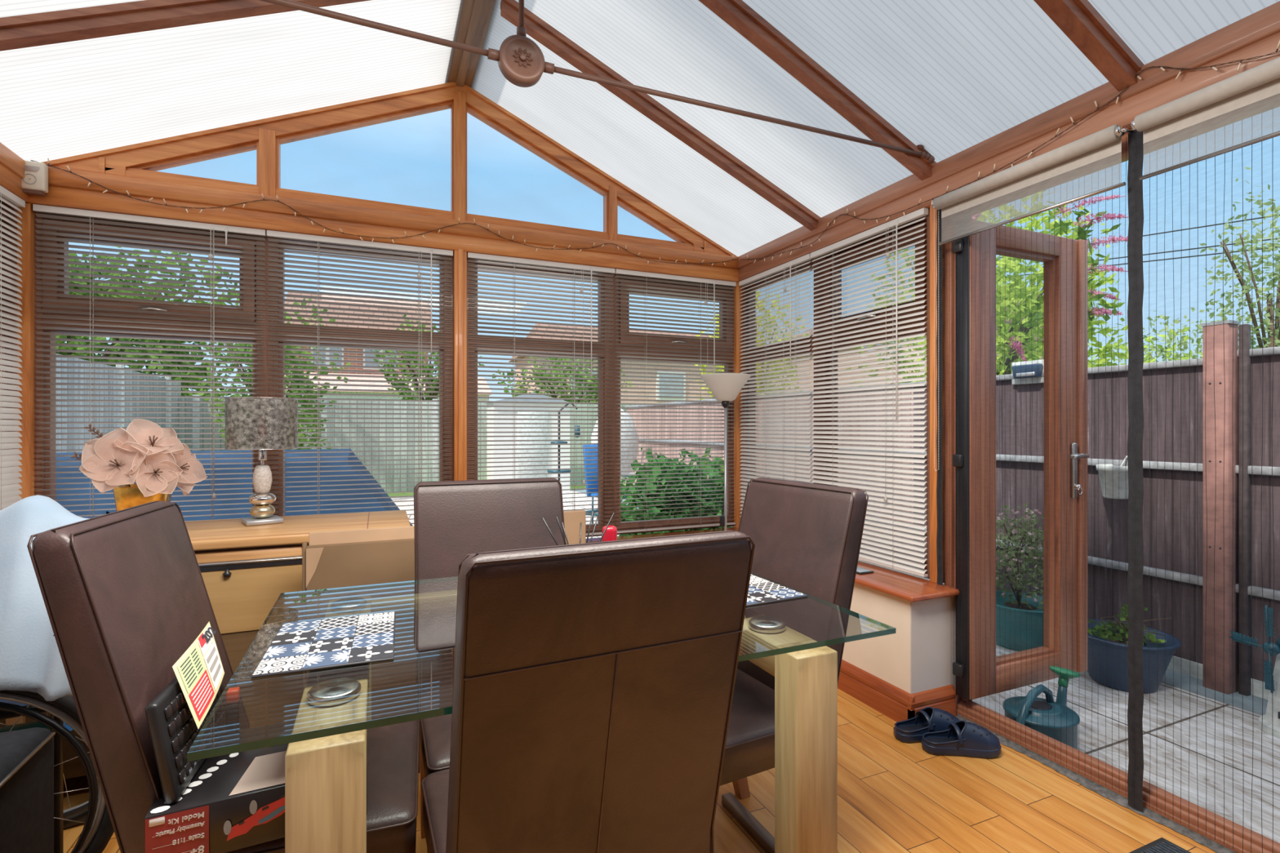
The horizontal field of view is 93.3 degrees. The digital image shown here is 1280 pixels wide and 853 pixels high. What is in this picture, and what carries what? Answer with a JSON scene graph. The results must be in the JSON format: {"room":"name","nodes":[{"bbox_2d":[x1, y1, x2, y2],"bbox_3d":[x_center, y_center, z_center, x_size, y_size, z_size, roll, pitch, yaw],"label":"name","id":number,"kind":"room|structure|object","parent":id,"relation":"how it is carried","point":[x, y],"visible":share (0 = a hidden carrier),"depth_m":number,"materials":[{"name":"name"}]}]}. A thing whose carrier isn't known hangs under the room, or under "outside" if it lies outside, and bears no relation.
{"room":"sunroom","nodes":[
{"label":"sunroom","id":0,"kind":"room"},
{"bbox_2d":[0,142,27,202],"bbox_3d":[-1.723,-1.002,0.475,0.155,0.155,4.640,0,0,-23],"label":"trim","id":1,"kind":"structure","parent":0,"point":[12,171],"depth_m":2.37,"materials":[{"name":"brown wood"}]},
{"bbox_2d":[0,0,370,51],"bbox_3d":[-1.434,-1.407,2.033,1.642,0.766,0.072,0,0,-23],"label":"roof beam","id":2,"kind":"structure","parent":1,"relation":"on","point":[24,31],"depth_m":1.92,"materials":[{"name":"wood"}]},
{"bbox_2d":[0,0,143,17],"bbox_3d":[-1.415,-1.407,1.774,1.852,0.796,0.710,0,0,-23],"label":"roof panel","id":3,"kind":"object","parent":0,"point":[7,7],"depth_m":1.82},
{"bbox_2d":[0,0,463,162],"bbox_3d":[-1.725,-1.407,2.493,1.852,0.796,0.855,0,0,-23],"label":"roof panel","id":4,"kind":"object","parent":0,"point":[69,99],"visible":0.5,"depth_m":2.43,"materials":[{"name":"plastic"}]},
{"bbox_2d":[25,166,738,282],"bbox_3d":[-0.966,-1.002,3.240,3.520,0.155,0.165,0,0,-23],"label":"horizontal beam","id":5,"kind":"structure","parent":0,"point":[66,189],"depth_m":2.97,"materials":[{"name":"brown wood"}]},
{"bbox_2d":[42,81,736,256],"bbox_3d":[-0.962,-1.400,3.211,3.416,0.834,0.082,0,0,-23],"label":"window","id":6,"kind":"structure","parent":5,"relation":"on","point":[268,146],"depth_m":3.08,"materials":[{"name":"brown wood"}]},
{"bbox_2d":[447,0,494,87],"bbox_3d":[-0.077,-1.841,1.165,0.170,0.098,4.600,0,0,-23],"label":"trim","id":7,"kind":"structure","parent":0,"point":[476,15],"depth_m":2.79,"materials":[{"name":"wood"}]},
{"bbox_2d":[259,0,934,164],"bbox_3d":[-0.358,-1.418,1.803,3.409,0.788,0.050,0,0,-23],"label":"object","id":8,"kind":"object","parent":7,"relation":"hanging from","point":[521,60],"visible":1,"depth_m":1.80,"materials":[{"name":"brown paint"}]},
{"bbox_2d":[63,688,1216,852],"bbox_3d":[-0.080,1.220,1.093,3.720,0.100,4.770,0,0,-23],"label":"floor","id":9,"kind":"structure","parent":0,"point":[894,796],"depth_m":1.86,"materials":[{"name":"brown wood"}]},
{"bbox_2d":[0,727,55,852],"bbox_3d":[-1.239,0.868,1.008,0.246,0.604,0.515,0,0,-23],"label":"box","id":10,"kind":"object","parent":9,"relation":"on","point":[26,755],"visible":1,"depth_m":1.19,"materials":[{"name":"black fabric"}]},
{"bbox_2d":[0,511,114,852],"bbox_3d":[-1.645,0.709,1.531,0.675,0.923,0.503,0,0,-23],"label":"wheelchair","id":11,"kind":"object","parent":9,"relation":"on","point":[97,831],"visible":0.31,"depth_m":1.43,"materials":[{"name":"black metal"}]},
{"bbox_2d":[0,494,89,701],"bbox_3d":[-1.543,0.424,1.373,0.582,0.525,0.374,0,0,-23],"label":"cover","id":12,"kind":"object","parent":11,"relation":"on","point":[30,659],"visible":0.36,"depth_m":1.33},
{"bbox_2d":[89,555,302,794],"bbox_3d":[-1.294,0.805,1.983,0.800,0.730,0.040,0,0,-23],"label":"drawer cabinet","id":13,"kind":"object","parent":9,"relation":"on","point":[242,593],"visible":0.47,"depth_m":1.99,"materials":[{"name":"brown wood"}]},
{"bbox_2d":[0,510,410,778],"bbox_3d":[-1.520,0.775,2.273,1.215,0.791,0.520,0,0,-23],"label":"sideboard","id":14,"kind":"object","parent":9,"relation":"on","point":[224,540],"visible":0.21,"depth_m":2.14,"materials":[{"name":"brown wood"}]},
{"bbox_2d":[112,483,171,511],"bbox_3d":[-1.821,0.296,2.220,0.159,0.165,0.157,0,0,-23],"label":"vase","id":15,"kind":"object","parent":14,"relation":"on","point":[126,496],"visible":0.17,"depth_m":2.15,"materials":[{"name":"gold metal"}]},
{"bbox_2d":[78,427,151,493],"bbox_3d":[-1.820,0.157,2.100,0.165,0.309,0.186,0,0,42],"label":"fabric flower","id":16,"kind":"object","parent":15,"relation":"in","point":[108,467],"visible":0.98,"depth_m":2.10,"materials":[{"name":"pink fabric"}]},
{"bbox_2d":[113,418,184,458],"bbox_3d":[-1.762,0.142,2.176,0.164,0.337,0.182,0,0,21],"label":"fabric flower","id":17,"kind":"object","parent":15,"relation":"in","point":[147,433],"visible":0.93,"depth_m":2.20,"materials":[{"name":"pink fabric"}]},
{"bbox_2d":[127,449,182,497],"bbox_3d":[-1.746,0.196,2.148,0.167,0.230,0.131,0,0,6],"label":"fabric flower","id":18,"kind":"object","parent":15,"relation":"in","point":[159,473],"visible":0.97,"depth_m":2.15,"materials":[{"name":"pink fabric"}]},
{"bbox_2d":[224,396,298,526],"bbox_3d":[-1.487,0.134,2.380,0.247,0.489,0.247,0,0,-23],"label":"table lamp","id":19,"kind":"object","parent":14,"relation":"on","point":[262,513],"visible":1,"depth_m":2.34,"materials":[{"name":"fabric"}]},
{"bbox_2d":[26,501,419,852],"bbox_3d":[-0.759,0.668,1.244,0.572,1.004,0.444,0,0,-19],"label":"dining chair","id":20,"kind":"object","parent":9,"relation":"on","point":[124,593],"visible":0.62,"depth_m":1.04,"materials":[{"name":"brown leather"}]},
{"bbox_2d":[144,720,367,852],"bbox_3d":[-0.694,0.660,1.138,0.320,0.091,0.262,0,0,-26],"label":"kit box","id":21,"kind":"object","parent":20,"relation":"on","point":[233,802],"visible":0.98,"depth_m":1.01,"materials":[{"name":"cardboard"}]},
{"bbox_2d":[145,676,226,804],"bbox_3d":[-0.820,0.531,1.110,0.049,0.168,0.285,0,0,-19],"label":"keyboard","id":22,"kind":"object","parent":21,"relation":"on","point":[173,729],"visible":0.56,"depth_m":1.01,"materials":[{"name":"black plastic"}]},
{"bbox_2d":[172,622,224,728],"bbox_3d":[-0.798,0.447,1.099,0.055,0.139,0.157,0,0,-16],"label":"leaflet","id":23,"kind":"object","parent":22,"relation":"on","point":[199,672],"visible":1,"depth_m":1.08,"materials":[{"name":"paper"}]},
{"bbox_2d":[302,525,419,773],"bbox_3d":[-0.842,0.755,2.020,0.502,0.830,0.044,0,0,-23],"label":"cardboard box","id":24,"kind":"object","parent":9,"relation":"on","point":[331,559],"visible":0.33,"depth_m":1.99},
{"bbox_2d":[413,477,565,839],"bbox_3d":[-0.364,0.668,1.643,0.444,1.004,0.572,0,0,-23],"label":"dining chair","id":25,"kind":"object","parent":9,"relation":"on","point":[453,520],"visible":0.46,"depth_m":1.78,"materials":[{"name":"brown leather"}]},
{"bbox_2d":[186,571,896,852],"bbox_3d":[-0.185,0.794,1.385,1.210,0.752,0.810,0,0,-23],"label":"dining table","id":26,"kind":"object","parent":9,"relation":"on","point":[326,755],"visible":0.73,"depth_m":1.18,"materials":[{"name":"clear glass"}]},
{"bbox_2d":[250,611,395,678],"bbox_3d":[-0.595,0.415,1.175,0.220,0.005,0.290,0,0,-21],"label":"placemat","id":27,"kind":"object","parent":26,"relation":"on","point":[340,642],"visible":1,"depth_m":1.14,"materials":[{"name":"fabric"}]},
{"bbox_2d":[746,574,807,606],"bbox_3d":[0.250,0.415,1.563,0.220,0.005,0.290,0,0,-25],"label":"placemat","id":28,"kind":"object","parent":26,"relation":"on","point":[761,591],"visible":0.31,"depth_m":1.50,"materials":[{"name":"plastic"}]},
{"bbox_2d":[421,530,755,852],"bbox_3d":[-0.141,0.668,1.110,0.444,1.004,0.572,0,0,-25],"label":"dining chair","id":29,"kind":"object","parent":9,"relation":"on","point":[593,683],"visible":1,"depth_m":0.89,"materials":[{"name":"brown leather"}]},
{"bbox_2d":[700,373,751,531],"bbox_3d":[0.489,0.439,3.458,0.292,1.463,0.292,0,0,-23],"label":"floor lamp","id":30,"kind":"object","parent":9,"relation":"on","point":[725,388],"visible":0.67,"depth_m":3.40,"materials":[{"name":"silver metal"}]},
{"bbox_2d":[721,792,774,852],"bbox_3d":[0.401,1.155,1.573,0.035,0.030,0.670,0,0,-23],"label":"chair leg","id":31,"kind":"object","parent":9,"relation":"on","point":[752,825],"visible":1,"depth_m":1.75,"materials":[{"name":"brown wood"}]},
{"bbox_2d":[720,477,868,852],"bbox_3d":[0.251,0.668,1.664,0.572,1.004,0.444,0,0,-28],"label":"dining chair","id":32,"kind":"object","parent":9,"relation":"on","point":[806,537],"visible":0.32,"depth_m":1.62,"materials":[{"name":"brown leather"}]},
{"bbox_2d":[893,706,959,743],"bbox_3d":[1.089,1.116,2.282,0.272,0.108,0.105,0,0,-9],"label":"clog","id":33,"kind":"object","parent":9,"relation":"on","point":[928,719],"visible":0.85,"depth_m":2.26,"materials":[{"name":"blue plastic"}]},
{"bbox_2d":[921,720,1001,758],"bbox_3d":[1.155,1.116,2.178,0.272,0.108,0.105,0,0,4],"label":"clog","id":34,"kind":"object","parent":9,"relation":"on","point":[962,738],"visible":1,"depth_m":2.14,"materials":[{"name":"blue plastic"}]},
{"bbox_2d":[841,560,944,693],"bbox_3d":[0.938,0.920,3.022,0.320,0.500,1.318,0,0,-23],"label":"wall","id":35,"kind":"structure","parent":0,"point":[886,657],"depth_m":2.48,"materials":[{"name":"beige paint"}]},
{"bbox_2d":[742,257,819,503],"bbox_3d":[0.833,-0.145,3.566,0.070,1.570,0.755,0,0,-23],"label":"window","id":36,"kind":"structure","parent":35,"relation":"in","point":[811,263],"depth_m":3.54,"materials":[{"name":"brown wood"}]},
{"bbox_2d":[738,253,813,516],"bbox_3d":[0.772,-0.141,3.540,0.045,1.562,0.685,0,0,-23],"label":"blind","id":37,"kind":"object","parent":36,"relation":"attached to","point":[806,258],"visible":0.76,"depth_m":3.50,"materials":[{"name":"white plastic"}]},
{"bbox_2d":[819,208,929,577],"bbox_3d":[1.109,-0.145,2.877,0.110,1.570,0.730,0,0,-23],"label":"window","id":38,"kind":"structure","parent":35,"relation":"in","point":[926,230],"depth_m":2.90,"materials":[{"name":"brown wood"}]},
{"bbox_2d":[810,207,928,577],"bbox_3d":[1.056,-0.143,2.882,0.045,1.557,0.728,0,0,-23],"label":"blind","id":39,"kind":"object","parent":38,"relation":"attached to","point":[922,212],"visible":0.91,"depth_m":2.78,"materials":[{"name":"white plastic"}]},
{"bbox_2d":[823,222,926,332],"bbox_3d":[1.100,-0.680,2.873,0.090,0.380,0.630,0,0,-23],"label":"vent","id":40,"kind":"object","parent":38,"relation":"attached to","point":[913,224],"depth_m":2.86,"materials":[{"name":"brown wood"}]},
{"bbox_2d":[837,659,915,722],"bbox_3d":[0.790,1.105,2.935,0.020,0.130,1.320,0,0,-23],"label":"baseboard","id":41,"kind":"structure","parent":35,"relation":"attached to","point":[882,696],"depth_m":2.50,"materials":[{"name":"brown wood"}]},
{"bbox_2d":[854,560,959,602],"bbox_3d":[0.891,0.660,2.978,0.270,0.025,1.360,0,0,-23],"label":"trim","id":42,"kind":"structure","parent":35,"relation":"on","point":[906,587],"depth_m":2.47,"materials":[{"name":"brown wood"}]},
{"bbox_2d":[929,204,944,583],"bbox_3d":[1.266,-0.140,2.529,0.108,1.580,0.038,0,0,-23],"label":"trim","id":43,"kind":"structure","parent":35,"relation":"on","point":[933,473],"depth_m":2.51,"materials":[{"name":"brown wood"}]},
{"bbox_2d":[944,213,972,702],"bbox_3d":[1.306,0.120,2.479,0.095,2.100,0.085,0,0,-23],"label":"door frame","id":44,"kind":"structure","parent":35,"relation":"attached to","point":[949,257],"depth_m":2.46,"materials":[{"name":"wood"}]},
{"bbox_2d":[936,130,1274,852],"bbox_3d":[1.584,0.134,1.667,0.034,2.068,1.802,0,0,-23],"label":"screen","id":45,"kind":"object","parent":35,"relation":"hanging from","point":[1134,802],"visible":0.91,"depth_m":1.84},
{"bbox_2d":[955,699,1279,852],"bbox_3d":[1.764,1.148,1.417,0.096,0.084,2.400,0,0,-23],"label":"threshold","id":46,"kind":"object","parent":35,"relation":"in","point":[1155,802],"depth_m":1.91,"materials":[{"name":"wood"}]},
{"bbox_2d":[910,595,956,703],"bbox_3d":[1.191,0.920,2.411,0.299,0.500,0.004,0,0,-23],"label":"wall","id":47,"kind":"structure","parent":0,"point":[931,621],"depth_m":2.39,"materials":[{"name":"grey paint"}]},
{"bbox_2d":[952,225,1089,699],"bbox_3d":[1.621,0.130,2.513,0.770,1.890,0.129,0,0,-23],"label":"door","id":48,"kind":"structure","parent":47,"relation":"in","point":[975,571],"depth_m":2.50,"materials":[{"name":"wood"}]},
{"bbox_2d":[737,0,1279,281],"bbox_3d":[1.549,-1.002,1.890,0.155,0.155,4.640,0,0,-23],"label":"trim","id":49,"kind":"structure","parent":0,"point":[1258,33],"depth_m":2.04,"materials":[{"name":"brown wood"}]},
{"bbox_2d":[471,0,803,256],"bbox_3d":[0.083,-1.408,3.275,1.848,0.795,0.855,0,0,-23],"label":"roof panel","id":50,"kind":"object","parent":49,"relation":"on","point":[582,116],"visible":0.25,"depth_m":3.22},
{"bbox_2d":[500,0,821,231],"bbox_3d":[0.175,-1.408,2.848,1.638,0.764,0.072,0,0,-23],"label":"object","id":51,"kind":"structure","parent":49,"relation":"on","point":[536,28],"depth_m":2.79,"materials":[{"name":"wood"}]},
{"bbox_2d":[515,0,912,217],"bbox_3d":[0.394,-1.408,2.556,1.848,0.795,0.710,0,0,-23],"label":"roof panel","id":52,"kind":"object","parent":49,"relation":"on","point":[679,47],"visible":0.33,"depth_m":2.56,"materials":[{"name":"plastic"}]},
{"bbox_2d":[698,0,937,180],"bbox_3d":[0.457,-1.408,2.197,1.638,0.764,0.072,0,0,-23],"label":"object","id":53,"kind":"structure","parent":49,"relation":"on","point":[737,14],"depth_m":2.27,"materials":[{"name":"wood"}]},
{"bbox_2d":[742,0,1108,162],"bbox_3d":[0.680,-1.408,1.893,1.848,0.795,0.735,0,0,-23],"label":"roof panel","id":54,"kind":"object","parent":49,"relation":"on","point":[951,77],"depth_m":2.06,"materials":[{"name":"plastic"}]},
{"bbox_2d":[932,124,1133,471],"bbox_3d":[1.327,-0.366,2.130,0.075,1.095,0.683,0,0,-23],"label":"roller blind","id":55,"kind":"object","parent":49,"relation":"attached to","point":[1104,175],"visible":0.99,"depth_m":2.06,"materials":[{"name":"grey fabric"}]},
{"bbox_2d":[1033,0,1144,91],"bbox_3d":[0.748,-1.408,1.522,1.638,0.764,0.072,0,0,-23],"label":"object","id":56,"kind":"structure","parent":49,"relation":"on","point":[1079,20],"depth_m":1.76,"materials":[{"name":"wood"}]},
{"bbox_2d":[1088,0,1279,64],"bbox_3d":[0.971,-1.408,1.221,1.848,0.795,0.730,0,0,-23],"label":"roof panel","id":57,"kind":"object","parent":49,"relation":"on","point":[1153,29],"depth_m":1.69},
{"bbox_2d":[1130,57,1279,180],"bbox_3d":[1.656,-0.822,1.369,0.075,0.185,0.934,0,0,-23],"label":"roller blind","id":58,"kind":"object","parent":49,"relation":"attached to","point":[1257,122],"visible":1,"depth_m":1.63,"materials":[{"name":"grey fabric"}]},
{"bbox_3d":[-0.937,0.920,3.125,3.680,0.500,0.360,0,0,-23],"label":"wall","id":59,"kind":"structure","parent":0,"visible":0},
{"bbox_2d":[17,202,34,499],"bbox_3d":[-2.612,-0.140,2.531,0.135,1.580,0.120,0,0,-23],"label":"corner post","id":60,"kind":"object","parent":59,"relation":"on","point":[27,214],"depth_m":2.50,"materials":[{"name":"brown wood"}]},
{"bbox_2d":[34,211,266,506],"bbox_3d":[-2.170,-0.145,2.712,0.860,1.570,0.110,0,0,-23],"label":"window","id":61,"kind":"structure","parent":59,"relation":"in","point":[36,408],"depth_m":2.63,"materials":[{"name":"brown wood"}]},
{"bbox_2d":[42,219,255,321],"bbox_3d":[-2.166,-0.680,2.702,0.760,0.380,0.090,0,0,-23],"label":"vent","id":62,"kind":"object","parent":61,"relation":"attached to","point":[63,220],"depth_m":2.67,"materials":[{"name":"brown wood"}]},
{"bbox_2d":[32,204,266,521],"bbox_3d":[-2.139,-0.148,2.675,0.827,1.547,0.045,0,0,-23],"label":"blind","id":63,"kind":"object","parent":61,"relation":"attached to","point":[37,208],"visible":0.72,"depth_m":2.67,"materials":[{"name":"white plastic"}]},
{"bbox_2d":[266,236,453,515],"bbox_3d":[-1.394,-0.145,3.069,0.847,1.570,0.070,0,0,-23],"label":"window","id":64,"kind":"structure","parent":59,"relation":"in","point":[282,464],"depth_m":3.00,"materials":[{"name":"brown wood"}]},
{"bbox_2d":[266,230,453,524],"bbox_3d":[-1.368,-0.148,3.008,0.840,1.547,0.045,0,0,-23],"label":"blind","id":65,"kind":"object","parent":64,"relation":"attached to","point":[277,234],"visible":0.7,"depth_m":3.02,"materials":[{"name":"white plastic"}]},
{"bbox_2d":[453,248,466,480],"bbox_3d":[-0.965,-0.140,3.230,0.064,1.580,0.145,0,0,-23],"label":"trim","id":66,"kind":"structure","parent":59,"relation":"attached to","point":[460,256],"depth_m":3.17,"materials":[{"name":"brown wood"}]},
{"bbox_2d":[466,258,612,537],"bbox_3d":[-0.561,-0.145,3.429,0.832,1.570,0.070,0,0,-23],"label":"window","id":67,"kind":"structure","parent":59,"relation":"in","point":[468,263],"depth_m":3.45,"materials":[{"name":"brown wood"}]},
{"bbox_2d":[466,252,615,535],"bbox_3d":[-0.530,-0.148,3.370,0.834,1.547,0.045,0,0,-23],"label":"blind","id":68,"kind":"object","parent":67,"relation":"attached to","point":[482,257],"visible":0.93,"depth_m":3.38,"materials":[{"name":"white plastic"}]},
{"bbox_2d":[612,273,733,534],"bbox_3d":[0.229,-0.145,3.749,0.873,1.570,0.110,0,0,-23],"label":"window","id":69,"kind":"structure","parent":59,"relation":"in","point":[614,442],"depth_m":3.70,"materials":[{"name":"brown wood"}]},
{"bbox_2d":[614,268,736,533],"bbox_3d":[0.235,-0.148,3.701,0.821,1.547,0.045,0,0,-23],"label":"blind","id":70,"kind":"object","parent":69,"relation":"attached to","point":[620,272],"visible":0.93,"depth_m":3.70,"materials":[{"name":"white plastic"}]},
{"bbox_2d":[618,279,733,350],"bbox_3d":[0.233,-0.680,3.740,0.773,0.380,0.090,0,0,-23],"label":"vent","id":71,"kind":"object","parent":69,"relation":"attached to","point":[621,310],"depth_m":3.71,"materials":[{"name":"brown wood"}]},
{"bbox_2d":[729,281,742,528],"bbox_3d":[0.649,-0.140,3.941,0.120,1.580,0.120,0,0,-23],"label":"trim","id":72,"kind":"structure","parent":59,"relation":"on","point":[737,290],"depth_m":3.87,"materials":[{"name":"brown wood"}]},
{"bbox_3d":[-1.552,0.920,0.315,0.320,0.500,4.310,0,0,-23],"label":"wall","id":73,"kind":"structure","parent":0,"visible":0},
{"bbox_2d":[0,200,17,485],"bbox_3d":[-2.362,-0.145,1.985,0.110,1.570,1.120,0,0,-23],"label":"window","id":74,"kind":"structure","parent":73,"relation":"in","point":[2,202],"depth_m":2.44,"materials":[{"name":"brown wood"}]},
{"bbox_2d":[0,206,17,304],"bbox_3d":[-2.353,-0.680,1.989,0.090,0.380,1.020,0,0,-23],"label":"vent","id":75,"kind":"object","parent":74,"relation":"attached to","point":[3,209],"depth_m":2.42,"materials":[{"name":"plastic"}]},
{"bbox_2d":[0,185,25,510],"bbox_3d":[-2.314,-0.151,1.990,0.045,1.542,1.050,0,0,-23],"label":"blind","id":76,"kind":"object","parent":74,"relation":"attached to","point":[9,494],"visible":0.78,"depth_m":2.39,"materials":[{"name":"white plastic"}]},
{"label":"outside","id":77,"kind":"structure","parent":0,"visible":0},
{"bbox_3d":[28.951,1.375,13.611,56.050,0.130,22.000,0,0,-23],"label":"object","id":78,"kind":"structure","parent":77,"visible":0},
{"bbox_2d":[897,194,1128,383],"bbox_3d":[2.927,-0.456,5.396,2.264,3.496,2.180,0,0,36],"label":"tree","id":79,"kind":"object","parent":78,"relation":"on","point":[1019,331],"visible":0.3,"depth_m":4.73,"materials":[{"name":"green plant"}]},
{"bbox_2d":[1193,167,1279,355],"bbox_3d":[7.390,-0.863,7.105,1.761,4.308,1.247,0,0,-23],"label":"birch tree","id":80,"kind":"object","parent":78,"relation":"on","point":[1268,322],"visible":0.65,"depth_m":7.08,"materials":[{"name":"green plant"}]},
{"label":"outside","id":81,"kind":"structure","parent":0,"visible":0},
{"bbox_2d":[573,488,1267,715],"bbox_3d":[1.886,1.338,5.174,0.330,0.104,16.000,0,0,-23],"label":"edging","id":82,"kind":"object","parent":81,"point":[1181,681],"visible":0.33,"depth_m":2.90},
{"bbox_2d":[624,346,1279,699],"bbox_3d":[2.142,0.460,4.740,0.085,1.660,12.000,0,0,-23],"label":"fence","id":83,"kind":"object","parent":82,"relation":"on","point":[1026,426],"visible":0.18,"depth_m":3.26,"materials":[{"name":"wood"}]},
{"bbox_2d":[1238,324,1250,696],"bbox_3d":[2.905,0.400,2.903,0.038,1.780,0.033,0,0,-23],"label":"fence post","id":84,"kind":"object","parent":83,"relation":"attached to","point":[1244,512],"visible":1,"depth_m":2.89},
{"bbox_2d":[1200,320,1240,694],"bbox_3d":[2.846,0.390,2.963,0.102,1.800,0.110,0,0,-23],"label":"fence post","id":85,"kind":"object","parent":82,"relation":"on","point":[1219,498],"visible":0.99,"depth_m":2.93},
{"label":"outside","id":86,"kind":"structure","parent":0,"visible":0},
{"bbox_2d":[386,483,626,496],"bbox_3d":[-7.097,1.370,41.601,100.000,0.140,58.000,0,0,-23],"label":"lawn","id":87,"kind":"structure","parent":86,"point":[403,494],"depth_m":11.74,"materials":[{"name":"green plant"}]},
{"bbox_2d":[56,246,252,396],"bbox_3d":[-11.123,-1.337,12.019,6.778,5.261,3.763,0,0,-21],"label":"tree","id":88,"kind":"object","parent":87,"relation":"on","point":[150,251],"visible":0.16,"depth_m":11.85,"materials":[{"name":"green plant"}]},
{"bbox_2d":[284,292,492,400],"bbox_3d":[-8.821,-1.660,21.026,6.100,5.900,7.000,0,0,-23],"label":"brick house","id":89,"kind":"structure","parent":87,"relation":"on","point":[288,293],"depth_m":19.14,"materials":[{"name":"brick"}]},
{"bbox_2d":[179,394,635,492],"bbox_3d":[-2.411,0.365,13.007,12.300,1.850,0.070,0,0,-23],"label":"fence","id":90,"kind":"object","parent":87,"relation":"on","point":[216,430],"visible":0.23,"depth_m":11.93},
{"bbox_2d":[370,315,484,399],"bbox_3d":[-4.701,-0.602,13.503,2.443,3.791,2.103,0,0,-23],"label":"tree","id":91,"kind":"object","parent":87,"relation":"on","point":[402,324],"visible":0.27,"depth_m":13.15,"materials":[{"name":"green plant"}]},
{"bbox_2d":[483,392,569,491],"bbox_3d":[-2.245,0.315,12.119,1.640,1.950,0.950,0,0,-23],"label":"garden shed","id":92,"kind":"object","parent":87,"relation":"on","point":[519,396],"visible":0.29,"depth_m":11.69,"materials":[{"name":"white plastic"}]},
{"bbox_2d":[492,356,633,402],"bbox_3d":[-1.927,-0.315,15.190,3.529,3.216,2.294,0,0,-23],"label":"tree","id":93,"kind":"object","parent":87,"relation":"on","point":[549,358],"visible":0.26,"depth_m":14.73,"materials":[{"name":"green plant"}]},
{"bbox_2d":[508,323,721,403],"bbox_3d":[-0.408,-0.960,20.089,7.400,4.500,3.600,0,0,-23],"label":"house","id":94,"kind":"structure","parent":87,"relation":"on","point":[544,325],"depth_m":18.73,"materials":[{"name":"brick"}]},
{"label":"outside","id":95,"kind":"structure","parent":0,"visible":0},
{"bbox_2d":[562,489,1279,843],"bbox_3d":[1.097,1.340,4.832,1.390,0.100,16.000,0,0,-23],"label":"patio","id":96,"kind":"structure","parent":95,"point":[1209,788],"depth_m":2.47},
{"bbox_2d":[585,408,638,515],"bbox_3d":[-0.467,0.353,8.874,0.888,1.873,0.762,0,0,2],"label":"hanging egg chair","id":97,"kind":"object","parent":96,"relation":"on","point":[621,413],"visible":0.13,"depth_m":8.67,"materials":[{"name":"white plastic"}]},
{"bbox_2d":[591,408,638,476],"bbox_3d":[-0.364,0.230,8.777,0.720,1.080,0.432,0,0,-23],"label":"basket","id":98,"kind":"object","parent":97,"relation":"on","point":[621,413],"depth_m":8.67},
{"bbox_2d":[618,447,732,536],"bbox_3d":[0.313,0.804,5.578,1.456,1.212,1.234,0,0,-23],"label":"hydrangea bush","id":99,"kind":"object","parent":96,"relation":"on","point":[686,451],"visible":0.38,"depth_m":5.25,"materials":[{"name":"green plant"}]},
{"bbox_2d":[995,590,1044,651],"bbox_3d":[2.260,1.161,3.592,0.445,0.257,0.445,0,0,-23],"label":"flower pot","id":100,"kind":"object","parent":96,"relation":"on","point":[1005,623],"visible":0.44,"depth_m":3.46,"materials":[{"name":"teal plastic"}]},
{"bbox_2d":[995,502,1044,610],"bbox_3d":[2.261,0.779,3.606,0.465,0.636,0.477,0,0,-23],"label":"potted plant","id":101,"kind":"object","parent":100,"relation":"on","point":[1026,532],"visible":0.8,"depth_m":3.56,"materials":[{"name":"green plant"}]},
{"bbox_2d":[1002,665,1079,749],"bbox_3d":[1.583,1.129,2.361,0.389,0.321,0.245,0,0,-29],"label":"watering can","id":102,"kind":"object","parent":96,"relation":"on","point":[1057,728],"visible":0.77,"depth_m":2.30,"materials":[{"name":"teal plastic"}]},
{"bbox_2d":[1087,618,1182,693],"bbox_3d":[2.431,1.164,3.045,0.445,0.252,0.445,0,0,-23],"label":"tub","id":103,"kind":"object","parent":96,"relation":"on","point":[1095,649],"visible":0.5,"depth_m":2.94,"materials":[{"name":"blue plastic"}]},
{"bbox_2d":[1229,604,1279,738],"bbox_3d":[2.754,1.023,2.541,0.239,0.535,0.359,0,0,1],"label":"ornament","id":104,"kind":"object","parent":96,"relation":"on","point":[1270,725],"visible":0.94,"depth_m":2.54,"materials":[{"name":"teal plastic"}]},
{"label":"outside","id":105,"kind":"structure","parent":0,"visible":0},
{"bbox_2d":[391,497,586,538],"bbox_3d":[-15.805,1.341,1.565,32.230,0.098,8.580,0,0,-23],"label":"yard","id":106,"kind":"structure","parent":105,"point":[400,499],"depth_m":10.07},
{"bbox_2d":[56,353,181,453],"bbox_3d":[-6.178,0.230,6.262,0.070,2.120,9.600,0,0,-23],"label":"fence","id":107,"kind":"object","parent":106,"relation":"on","point":[96,403],"visible":0.04,"depth_m":7.68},
{"bbox_2d":[56,448,413,525],"bbox_3d":[-3.306,0.740,4.345,3.280,1.100,1.700,0,0,-23],"label":"tarp","id":108,"kind":"object","parent":106,"relation":"on","point":[290,455],"visible":0.16,"depth_m":4.29,"materials":[{"name":"plastic"}]},
{"bbox_2d":[193,294,350,450],"bbox_3d":[-6.134,-0.520,10.227,2.237,3.756,2.257,0,0,-23],"label":"tree","id":109,"kind":"object","parent":106,"relation":"on","point":[295,303],"visible":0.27,"depth_m":9.85,"materials":[{"name":"green plant"}]},
{"bbox_2d":[546,401,580,480],"bbox_3d":[-0.807,0.510,6.406,0.365,1.560,0.254,0,0,-23],"label":"bird feeder","id":110,"kind":"object","parent":106,"relation":"on","point":[566,405],"visible":0.59,"depth_m":6.38,"materials":[{"name":"black metal"}]},
{"bbox_2d":[546,425,580,473],"bbox_3d":[-0.807,0.240,6.406,0.365,0.500,0.254,0,0,-23],"label":"tray","id":111,"kind":"object","parent":110,"relation":"on","point":[575,429],"depth_m":6.38,"materials":[{"name":"teal plastic"}]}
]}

